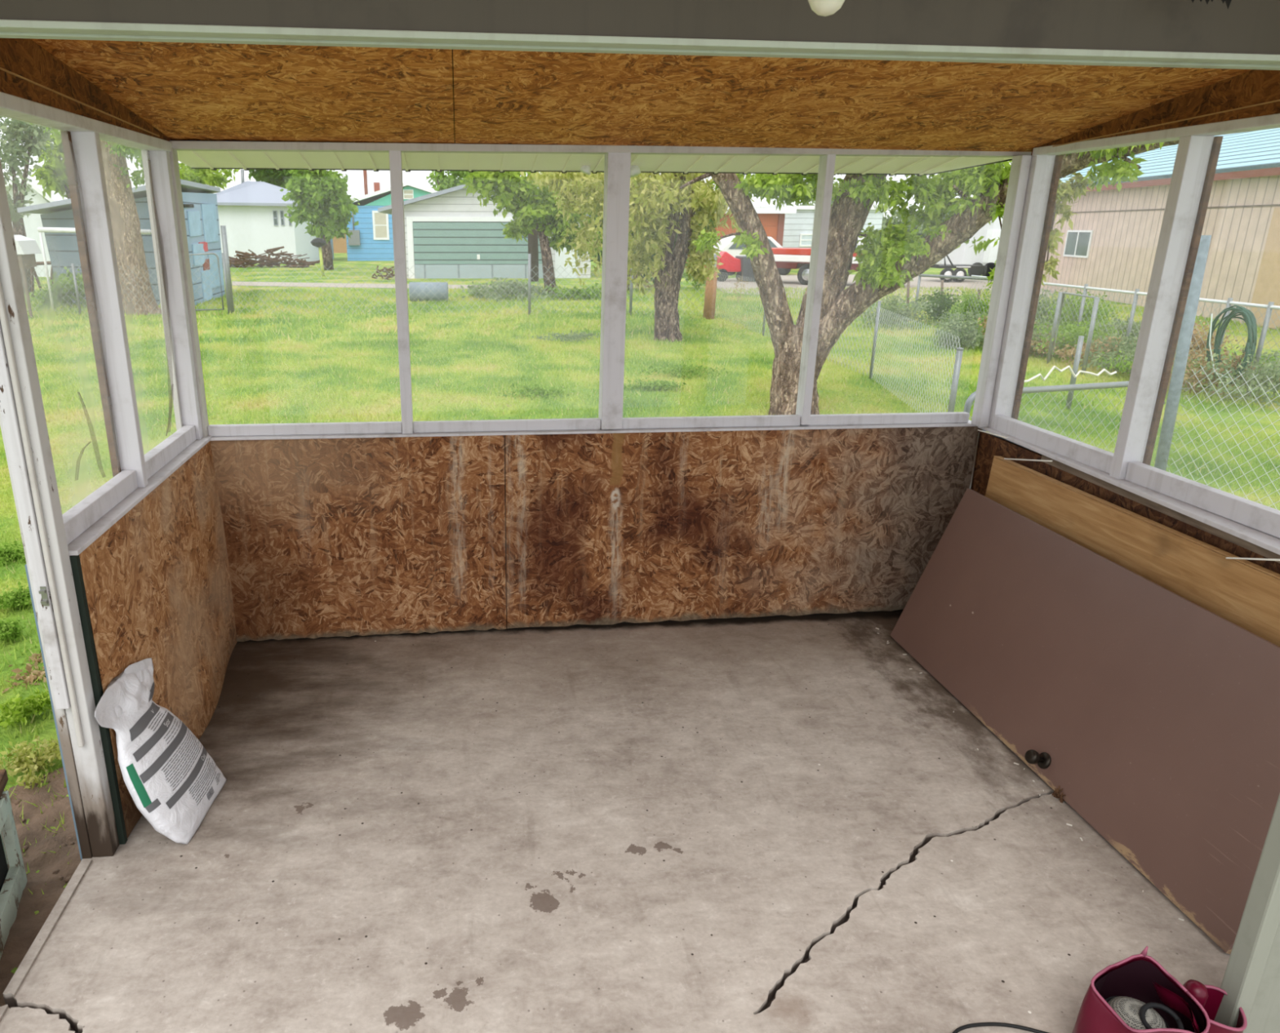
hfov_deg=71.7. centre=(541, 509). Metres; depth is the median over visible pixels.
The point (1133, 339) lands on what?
weeds
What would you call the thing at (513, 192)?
tree
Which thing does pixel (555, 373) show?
grass
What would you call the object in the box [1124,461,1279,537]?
window sill
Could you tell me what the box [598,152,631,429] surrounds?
trim
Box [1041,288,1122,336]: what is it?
shrub
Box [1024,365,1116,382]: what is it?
wire
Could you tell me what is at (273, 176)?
tree
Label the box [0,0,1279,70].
ceiling beam
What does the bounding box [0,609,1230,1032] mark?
floor
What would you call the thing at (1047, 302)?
shrub
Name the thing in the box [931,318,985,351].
shrub
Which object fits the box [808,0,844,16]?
light bulb
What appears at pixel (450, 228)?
garage
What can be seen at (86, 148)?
window mullion
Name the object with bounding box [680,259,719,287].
shrub
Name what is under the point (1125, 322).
shrub
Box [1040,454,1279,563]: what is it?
trim
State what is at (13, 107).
trim
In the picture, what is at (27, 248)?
shelter
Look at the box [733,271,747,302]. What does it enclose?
shrub
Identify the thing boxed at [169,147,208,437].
trim
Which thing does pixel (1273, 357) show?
shrub
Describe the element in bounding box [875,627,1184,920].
chips
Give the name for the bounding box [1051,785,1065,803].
wood
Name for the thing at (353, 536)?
wall
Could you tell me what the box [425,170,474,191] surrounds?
tree
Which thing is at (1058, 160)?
trim
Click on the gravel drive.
(792, 281)
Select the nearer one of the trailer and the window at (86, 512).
the window at (86, 512)
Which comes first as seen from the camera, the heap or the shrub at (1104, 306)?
the shrub at (1104, 306)
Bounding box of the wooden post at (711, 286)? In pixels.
[702,267,717,319]
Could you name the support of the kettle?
on the barbecue grill
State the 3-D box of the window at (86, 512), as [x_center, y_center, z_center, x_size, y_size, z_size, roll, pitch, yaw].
[-1.486,-0.556,2.725,0.074,1.209,0.662,-1,18,-5]
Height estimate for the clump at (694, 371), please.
0.246 m
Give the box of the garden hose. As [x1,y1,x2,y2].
[1206,304,1257,383]
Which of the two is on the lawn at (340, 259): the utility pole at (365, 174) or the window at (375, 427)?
the utility pole at (365, 174)
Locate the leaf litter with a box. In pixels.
[1,652,46,693]
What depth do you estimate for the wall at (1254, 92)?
3.18 m
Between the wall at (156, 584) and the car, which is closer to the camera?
the wall at (156, 584)
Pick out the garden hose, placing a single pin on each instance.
(1249, 318)
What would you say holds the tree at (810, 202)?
on the lawn at (340, 259)
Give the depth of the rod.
4.45 m
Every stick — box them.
[977,429,1008,438]
[1004,457,1052,461]
[1226,556,1279,560]
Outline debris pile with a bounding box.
[228,245,319,267]
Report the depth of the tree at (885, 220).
68.39 m
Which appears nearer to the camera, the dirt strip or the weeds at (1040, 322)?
the dirt strip
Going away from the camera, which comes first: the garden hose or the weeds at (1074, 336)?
the garden hose
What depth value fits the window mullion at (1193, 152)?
3.27 m
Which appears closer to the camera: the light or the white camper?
the light
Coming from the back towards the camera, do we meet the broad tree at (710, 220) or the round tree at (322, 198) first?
the round tree at (322, 198)
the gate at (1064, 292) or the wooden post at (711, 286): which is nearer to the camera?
the gate at (1064, 292)
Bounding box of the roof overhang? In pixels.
[177,150,1012,176]
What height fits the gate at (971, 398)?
1.001 m
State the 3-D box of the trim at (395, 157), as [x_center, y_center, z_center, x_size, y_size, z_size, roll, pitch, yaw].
[-0.633,-0.958,3.972,0.052,1.235,0.091,-1,18,-5]
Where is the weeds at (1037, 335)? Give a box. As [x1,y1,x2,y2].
[1029,319,1075,355]
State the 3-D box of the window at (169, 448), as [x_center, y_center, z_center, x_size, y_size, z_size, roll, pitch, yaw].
[-1.554,-0.781,3.423,0.074,1.209,0.724,-1,18,-5]
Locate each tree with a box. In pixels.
[0,115,56,293]
[29,123,180,315]
[29,128,70,199]
[178,162,239,189]
[248,168,293,190]
[279,169,359,270]
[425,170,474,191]
[458,171,602,296]
[520,171,755,342]
[577,172,718,289]
[679,140,1178,414]
[760,199,815,206]
[831,180,931,238]
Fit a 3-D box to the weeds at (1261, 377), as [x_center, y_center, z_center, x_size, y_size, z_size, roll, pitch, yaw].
[8.910,-1.659,10.940,1.597,0.786,1.320,-1,18,-5]
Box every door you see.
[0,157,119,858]
[889,488,1279,953]
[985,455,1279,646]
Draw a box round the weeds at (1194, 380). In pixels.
[1129,343,1279,397]
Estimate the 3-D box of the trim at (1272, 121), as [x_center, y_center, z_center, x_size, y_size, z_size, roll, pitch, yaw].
[2.370,-1.135,2.474,0.098,0.032,3.151,-1,18,-4]
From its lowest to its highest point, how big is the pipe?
0.532 m
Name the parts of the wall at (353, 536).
panel, plate, panel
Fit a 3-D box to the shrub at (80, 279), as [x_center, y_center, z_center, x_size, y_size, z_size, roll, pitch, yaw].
[-12.443,-5.830,23.334,2.191,1.181,1.950,-1,18,-5]
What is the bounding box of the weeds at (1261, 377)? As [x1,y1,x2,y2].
[1188,342,1279,412]
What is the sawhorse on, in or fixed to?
on the lawn at (340, 259)
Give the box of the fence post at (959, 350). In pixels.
[947,346,964,412]
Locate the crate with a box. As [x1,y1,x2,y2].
[0,790,27,959]
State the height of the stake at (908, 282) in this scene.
1.041 m
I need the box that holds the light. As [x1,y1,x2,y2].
[579,165,640,177]
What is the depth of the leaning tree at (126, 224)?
20.86 m
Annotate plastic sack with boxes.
[94,657,226,844]
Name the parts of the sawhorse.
leg, leg, leg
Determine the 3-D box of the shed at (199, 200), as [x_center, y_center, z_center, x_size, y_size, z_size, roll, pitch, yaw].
[-11.922,-7.765,25.564,4.836,3.236,6.000,-1,18,-5]
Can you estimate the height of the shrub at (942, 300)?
0.815 m
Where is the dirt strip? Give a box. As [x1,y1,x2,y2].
[0,766,80,1006]
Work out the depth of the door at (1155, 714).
3.06 m
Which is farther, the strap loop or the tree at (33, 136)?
the tree at (33, 136)
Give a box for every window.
[60,130,137,544]
[141,150,196,479]
[207,421,402,436]
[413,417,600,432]
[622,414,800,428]
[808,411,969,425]
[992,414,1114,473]
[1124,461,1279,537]
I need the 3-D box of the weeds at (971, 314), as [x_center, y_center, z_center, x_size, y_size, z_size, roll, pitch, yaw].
[8.284,-3.665,17.300,1.447,0.686,1.494,4,18,11]
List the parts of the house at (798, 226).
pane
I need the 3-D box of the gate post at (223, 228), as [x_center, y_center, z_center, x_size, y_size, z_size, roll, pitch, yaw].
[-7.608,-5.779,21.281,0.114,2.105,0.120,-1,18,-5]
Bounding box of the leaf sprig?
[1191,0,1231,8]
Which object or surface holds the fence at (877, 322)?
on the lawn at (340, 259)
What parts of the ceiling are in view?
panel, panel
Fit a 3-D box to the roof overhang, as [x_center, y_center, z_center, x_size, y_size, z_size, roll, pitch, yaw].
[0.504,-1.348,2.412,4.200,0.589,3.904,-1,18,-5]
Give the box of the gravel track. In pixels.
[231,280,490,288]
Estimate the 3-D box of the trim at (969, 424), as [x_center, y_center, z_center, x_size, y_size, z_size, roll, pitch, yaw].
[0.325,-0.391,4.269,3.776,0.028,0.115,-2,18,-6]
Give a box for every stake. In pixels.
[906,280,910,321]
[940,280,943,294]
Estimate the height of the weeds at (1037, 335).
0.638 m
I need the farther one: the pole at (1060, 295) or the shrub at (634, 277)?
the shrub at (634, 277)
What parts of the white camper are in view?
door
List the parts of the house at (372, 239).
pane, pane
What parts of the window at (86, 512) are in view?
rail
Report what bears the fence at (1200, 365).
on the lawn at (340, 259)
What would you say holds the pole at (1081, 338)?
on the lawn at (340, 259)
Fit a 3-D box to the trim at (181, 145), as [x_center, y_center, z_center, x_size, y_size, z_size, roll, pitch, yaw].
[0.332,-1.590,3.884,3.951,0.042,0.095,-2,18,-6]
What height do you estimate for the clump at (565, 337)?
0.205 m
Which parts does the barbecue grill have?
post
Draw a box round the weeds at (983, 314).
[947,314,1052,338]
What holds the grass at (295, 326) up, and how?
on the lawn at (340, 259)
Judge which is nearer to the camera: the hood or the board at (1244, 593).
the board at (1244, 593)
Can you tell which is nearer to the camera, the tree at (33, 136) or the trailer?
the tree at (33, 136)
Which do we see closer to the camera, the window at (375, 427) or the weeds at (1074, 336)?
the window at (375, 427)
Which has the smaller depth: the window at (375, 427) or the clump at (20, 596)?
the window at (375, 427)
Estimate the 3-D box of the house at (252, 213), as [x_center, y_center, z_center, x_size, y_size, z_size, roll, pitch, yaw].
[-16.307,-17.781,53.357,6.987,5.308,8.000,-1,18,-5]
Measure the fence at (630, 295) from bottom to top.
1.500 m
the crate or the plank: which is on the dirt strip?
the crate
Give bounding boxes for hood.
[716,251,741,271]
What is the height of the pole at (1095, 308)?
1.140 m
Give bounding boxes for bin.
[735,255,755,281]
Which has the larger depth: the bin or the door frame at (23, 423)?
the bin
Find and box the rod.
[968,431,980,488]
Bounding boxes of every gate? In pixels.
[189,252,224,311]
[963,381,1164,452]
[1052,291,1097,355]
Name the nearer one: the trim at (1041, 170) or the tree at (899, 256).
the trim at (1041, 170)
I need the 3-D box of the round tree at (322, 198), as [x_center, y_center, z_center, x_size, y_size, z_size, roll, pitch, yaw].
[-10.687,-14.513,42.758,3.245,5.645,3.178,-16,24,-40]
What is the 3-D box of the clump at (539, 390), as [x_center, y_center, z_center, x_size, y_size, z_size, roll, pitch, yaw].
[-0.162,-1.567,11.474,1.242,0.197,1.032,-1,18,-5]
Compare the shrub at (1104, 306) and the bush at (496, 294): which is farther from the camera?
the bush at (496, 294)
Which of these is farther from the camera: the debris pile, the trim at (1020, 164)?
the debris pile
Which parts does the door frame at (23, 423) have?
strike plate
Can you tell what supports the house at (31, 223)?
on the lawn at (340, 259)
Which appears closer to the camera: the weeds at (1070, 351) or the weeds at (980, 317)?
the weeds at (1070, 351)
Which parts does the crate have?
panel, rail, rail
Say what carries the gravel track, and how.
on the lawn at (340, 259)
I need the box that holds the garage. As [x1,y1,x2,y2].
[377,184,591,278]
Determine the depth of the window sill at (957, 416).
4.39 m
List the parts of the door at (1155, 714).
knob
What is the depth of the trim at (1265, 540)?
3.18 m
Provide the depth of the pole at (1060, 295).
13.96 m
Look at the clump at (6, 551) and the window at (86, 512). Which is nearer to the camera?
the window at (86, 512)
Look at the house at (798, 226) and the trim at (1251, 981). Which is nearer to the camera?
the trim at (1251, 981)
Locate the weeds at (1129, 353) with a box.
[1070,337,1206,379]
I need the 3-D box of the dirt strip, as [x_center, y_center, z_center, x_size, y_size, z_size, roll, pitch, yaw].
[-2.053,1.433,2.268,1.232,0.037,3.200,-1,18,-5]
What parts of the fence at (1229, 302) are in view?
post, rail, post, post, post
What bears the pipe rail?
on the lawn at (340, 259)
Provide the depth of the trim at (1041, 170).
4.12 m
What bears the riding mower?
on the gravel drive
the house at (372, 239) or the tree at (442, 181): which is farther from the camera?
the tree at (442, 181)
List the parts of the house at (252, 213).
pane, pane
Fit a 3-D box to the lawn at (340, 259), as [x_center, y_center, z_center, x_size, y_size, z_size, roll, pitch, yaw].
[-0.820,-17.422,60.779,150.000,0.001,130.000,-1,18,-5]
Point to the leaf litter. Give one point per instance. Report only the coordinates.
(29, 678)
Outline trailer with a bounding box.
[930,254,985,282]
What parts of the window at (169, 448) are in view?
rail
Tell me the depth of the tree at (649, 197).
16.23 m
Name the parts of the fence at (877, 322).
post, post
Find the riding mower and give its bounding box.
[716,251,742,281]
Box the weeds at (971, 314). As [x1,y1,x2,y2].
[925,306,988,334]
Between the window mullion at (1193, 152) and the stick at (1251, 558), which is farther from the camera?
the window mullion at (1193, 152)
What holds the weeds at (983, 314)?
on the lawn at (340, 259)
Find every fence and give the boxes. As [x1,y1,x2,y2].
[21,263,161,315]
[222,253,716,315]
[715,271,881,379]
[871,307,960,412]
[966,275,1279,399]
[1168,364,1279,508]
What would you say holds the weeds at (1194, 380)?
on the lawn at (340, 259)
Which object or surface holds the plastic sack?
on the floor
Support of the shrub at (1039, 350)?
on the lawn at (340, 259)
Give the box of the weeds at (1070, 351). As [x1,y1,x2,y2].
[1043,335,1135,365]
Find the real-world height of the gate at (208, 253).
1.364 m
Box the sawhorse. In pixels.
[30,261,53,297]
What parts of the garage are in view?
door, door frame, door, door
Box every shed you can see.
[17,178,225,305]
[333,234,346,253]
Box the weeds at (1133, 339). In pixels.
[1074,330,1193,373]
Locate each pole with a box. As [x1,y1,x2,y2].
[37,226,151,310]
[363,169,368,194]
[527,173,538,281]
[1046,291,1062,364]
[1065,335,1084,409]
[1080,297,1099,375]
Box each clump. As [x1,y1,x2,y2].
[0,540,26,567]
[0,581,31,609]
[0,614,26,643]
[0,684,52,728]
[0,735,61,789]
[482,379,575,399]
[532,329,600,342]
[623,377,686,391]
[633,361,727,380]
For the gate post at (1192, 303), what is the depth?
6.11 m
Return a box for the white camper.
[935,215,1003,276]
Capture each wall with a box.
[0,37,170,141]
[24,440,236,860]
[209,426,985,641]
[971,69,1279,573]
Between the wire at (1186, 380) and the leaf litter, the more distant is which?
the wire at (1186, 380)
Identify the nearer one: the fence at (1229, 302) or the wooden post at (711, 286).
the fence at (1229, 302)
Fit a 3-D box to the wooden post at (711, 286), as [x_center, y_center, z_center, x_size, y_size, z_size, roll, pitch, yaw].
[3.967,-5.078,20.706,0.265,1.191,0.257,12,21,33]
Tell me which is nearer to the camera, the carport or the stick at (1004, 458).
the stick at (1004, 458)
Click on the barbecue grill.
(318, 242)
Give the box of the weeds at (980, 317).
[976,315,1048,345]
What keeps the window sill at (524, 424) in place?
in the wall at (353, 536)
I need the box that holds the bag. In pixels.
[1072,946,1247,1032]
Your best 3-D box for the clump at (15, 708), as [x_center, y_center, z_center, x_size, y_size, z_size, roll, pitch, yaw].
[-2.282,0.862,3.854,0.260,0.150,0.273,8,19,22]
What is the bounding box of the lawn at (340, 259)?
[0,253,1279,973]
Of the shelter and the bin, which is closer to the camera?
the shelter
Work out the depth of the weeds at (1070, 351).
13.74 m
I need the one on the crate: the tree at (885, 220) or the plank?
the plank
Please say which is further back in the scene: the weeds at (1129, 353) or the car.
the car
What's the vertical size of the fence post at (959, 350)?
0.949 m
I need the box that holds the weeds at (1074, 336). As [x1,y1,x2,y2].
[1032,315,1125,359]
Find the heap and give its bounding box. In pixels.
[371,265,395,279]
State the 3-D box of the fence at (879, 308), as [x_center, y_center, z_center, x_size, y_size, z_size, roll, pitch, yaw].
[4.485,-1.823,10.767,0.008,1.003,3.641,2,18,7]
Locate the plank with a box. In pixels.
[0,768,8,797]
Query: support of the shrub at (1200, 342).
on the lawn at (340, 259)
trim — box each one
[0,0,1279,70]
[0,91,172,151]
[67,435,212,555]
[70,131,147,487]
[147,150,203,439]
[169,140,1031,157]
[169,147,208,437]
[210,419,976,440]
[388,150,413,433]
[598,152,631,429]
[795,154,835,424]
[971,155,1031,426]
[977,426,1279,555]
[987,155,1055,428]
[1011,155,1062,419]
[1032,113,1279,155]
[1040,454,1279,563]
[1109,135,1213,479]
[1142,135,1222,465]
[1213,793,1279,1032]
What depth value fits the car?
39.35 m
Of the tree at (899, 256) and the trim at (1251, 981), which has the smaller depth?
the trim at (1251, 981)
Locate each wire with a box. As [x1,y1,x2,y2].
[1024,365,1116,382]
[1165,380,1189,467]
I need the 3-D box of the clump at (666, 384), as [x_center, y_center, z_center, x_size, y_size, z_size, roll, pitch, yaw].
[1.510,-1.660,11.774,0.738,0.203,0.745,-12,21,-32]
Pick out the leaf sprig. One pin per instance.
(1227, 2)
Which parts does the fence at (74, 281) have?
post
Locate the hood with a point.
(731, 264)
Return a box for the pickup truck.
[771,236,870,284]
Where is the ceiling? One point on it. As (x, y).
(198, 91)
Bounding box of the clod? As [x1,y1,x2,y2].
[0,773,75,915]
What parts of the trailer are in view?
bed frame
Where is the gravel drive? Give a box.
[716,274,1054,305]
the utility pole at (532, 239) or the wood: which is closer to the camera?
the wood
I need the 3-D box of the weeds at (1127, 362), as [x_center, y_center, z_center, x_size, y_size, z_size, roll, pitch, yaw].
[8.621,-1.945,12.057,1.745,0.591,1.254,2,18,5]
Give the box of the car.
[704,235,791,275]
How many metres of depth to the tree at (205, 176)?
36.03 m
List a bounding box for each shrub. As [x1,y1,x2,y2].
[28,266,86,307]
[629,267,654,288]
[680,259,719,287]
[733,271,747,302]
[858,290,938,328]
[907,287,966,324]
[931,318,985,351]
[944,283,991,321]
[1028,331,1069,356]
[1035,287,1089,328]
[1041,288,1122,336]
[1088,311,1141,343]
[1175,317,1244,363]
[1227,352,1279,382]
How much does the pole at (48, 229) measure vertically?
2.058 m
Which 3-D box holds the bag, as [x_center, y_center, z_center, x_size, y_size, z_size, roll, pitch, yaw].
[1.517,1.232,2.132,0.422,0.265,0.214,-1,18,-5]
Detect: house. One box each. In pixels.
[4,177,67,276]
[216,169,333,263]
[346,181,437,260]
[754,205,888,247]
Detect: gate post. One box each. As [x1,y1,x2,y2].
[220,225,235,314]
[1154,235,1211,471]
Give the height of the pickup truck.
1.889 m
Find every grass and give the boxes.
[23,285,1279,343]
[32,333,1279,431]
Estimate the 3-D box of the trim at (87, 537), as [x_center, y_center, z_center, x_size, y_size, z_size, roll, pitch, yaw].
[-1.513,-0.110,3.340,0.133,0.016,1.564,-1,18,-5]
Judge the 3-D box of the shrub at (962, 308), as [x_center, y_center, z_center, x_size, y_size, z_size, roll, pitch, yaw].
[9.353,-4.378,18.991,1.182,1.020,1.152,11,21,30]
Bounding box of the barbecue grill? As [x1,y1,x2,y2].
[310,237,326,275]
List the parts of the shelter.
leg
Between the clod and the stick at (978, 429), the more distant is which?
the stick at (978, 429)
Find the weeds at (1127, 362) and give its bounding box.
[1095,350,1213,389]
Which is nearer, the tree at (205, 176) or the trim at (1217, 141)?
the trim at (1217, 141)
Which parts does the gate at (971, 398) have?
pipe frame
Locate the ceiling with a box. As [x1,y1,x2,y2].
[30,38,1252,151]
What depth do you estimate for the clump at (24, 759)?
3.48 m
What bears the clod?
on the dirt strip
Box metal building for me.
[1040,127,1279,329]
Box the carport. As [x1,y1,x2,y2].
[677,208,796,271]
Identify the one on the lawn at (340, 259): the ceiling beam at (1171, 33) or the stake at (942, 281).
the stake at (942, 281)
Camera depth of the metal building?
23.48 m
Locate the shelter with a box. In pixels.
[13,235,41,317]
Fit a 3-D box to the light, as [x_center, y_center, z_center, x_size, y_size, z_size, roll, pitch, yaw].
[0.329,-1.647,4.242,0.298,0.079,0.064,-1,18,-2]
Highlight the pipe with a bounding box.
[408,281,448,301]
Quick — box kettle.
[310,237,326,247]
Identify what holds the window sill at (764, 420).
in the wall at (353, 536)
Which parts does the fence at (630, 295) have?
post, post, post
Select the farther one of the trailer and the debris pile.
the debris pile
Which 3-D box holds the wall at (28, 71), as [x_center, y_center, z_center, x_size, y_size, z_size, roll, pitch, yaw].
[-1.396,-1.231,2.084,0.019,0.430,3.160,-1,18,-5]
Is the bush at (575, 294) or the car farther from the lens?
the car
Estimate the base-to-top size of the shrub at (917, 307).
0.820 m
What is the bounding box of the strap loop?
[952,1022,1048,1032]
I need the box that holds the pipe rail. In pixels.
[913,273,1040,315]
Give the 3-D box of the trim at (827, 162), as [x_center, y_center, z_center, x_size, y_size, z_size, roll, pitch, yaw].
[1.296,-1.024,4.183,0.042,1.242,0.091,-1,18,-5]
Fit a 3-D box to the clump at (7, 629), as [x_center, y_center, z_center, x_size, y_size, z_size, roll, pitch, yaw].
[-2.800,0.619,4.600,0.177,0.142,0.154,7,19,19]
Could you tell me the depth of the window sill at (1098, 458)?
3.87 m
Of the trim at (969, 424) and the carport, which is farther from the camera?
the carport
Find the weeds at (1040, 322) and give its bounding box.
[985,315,1070,333]

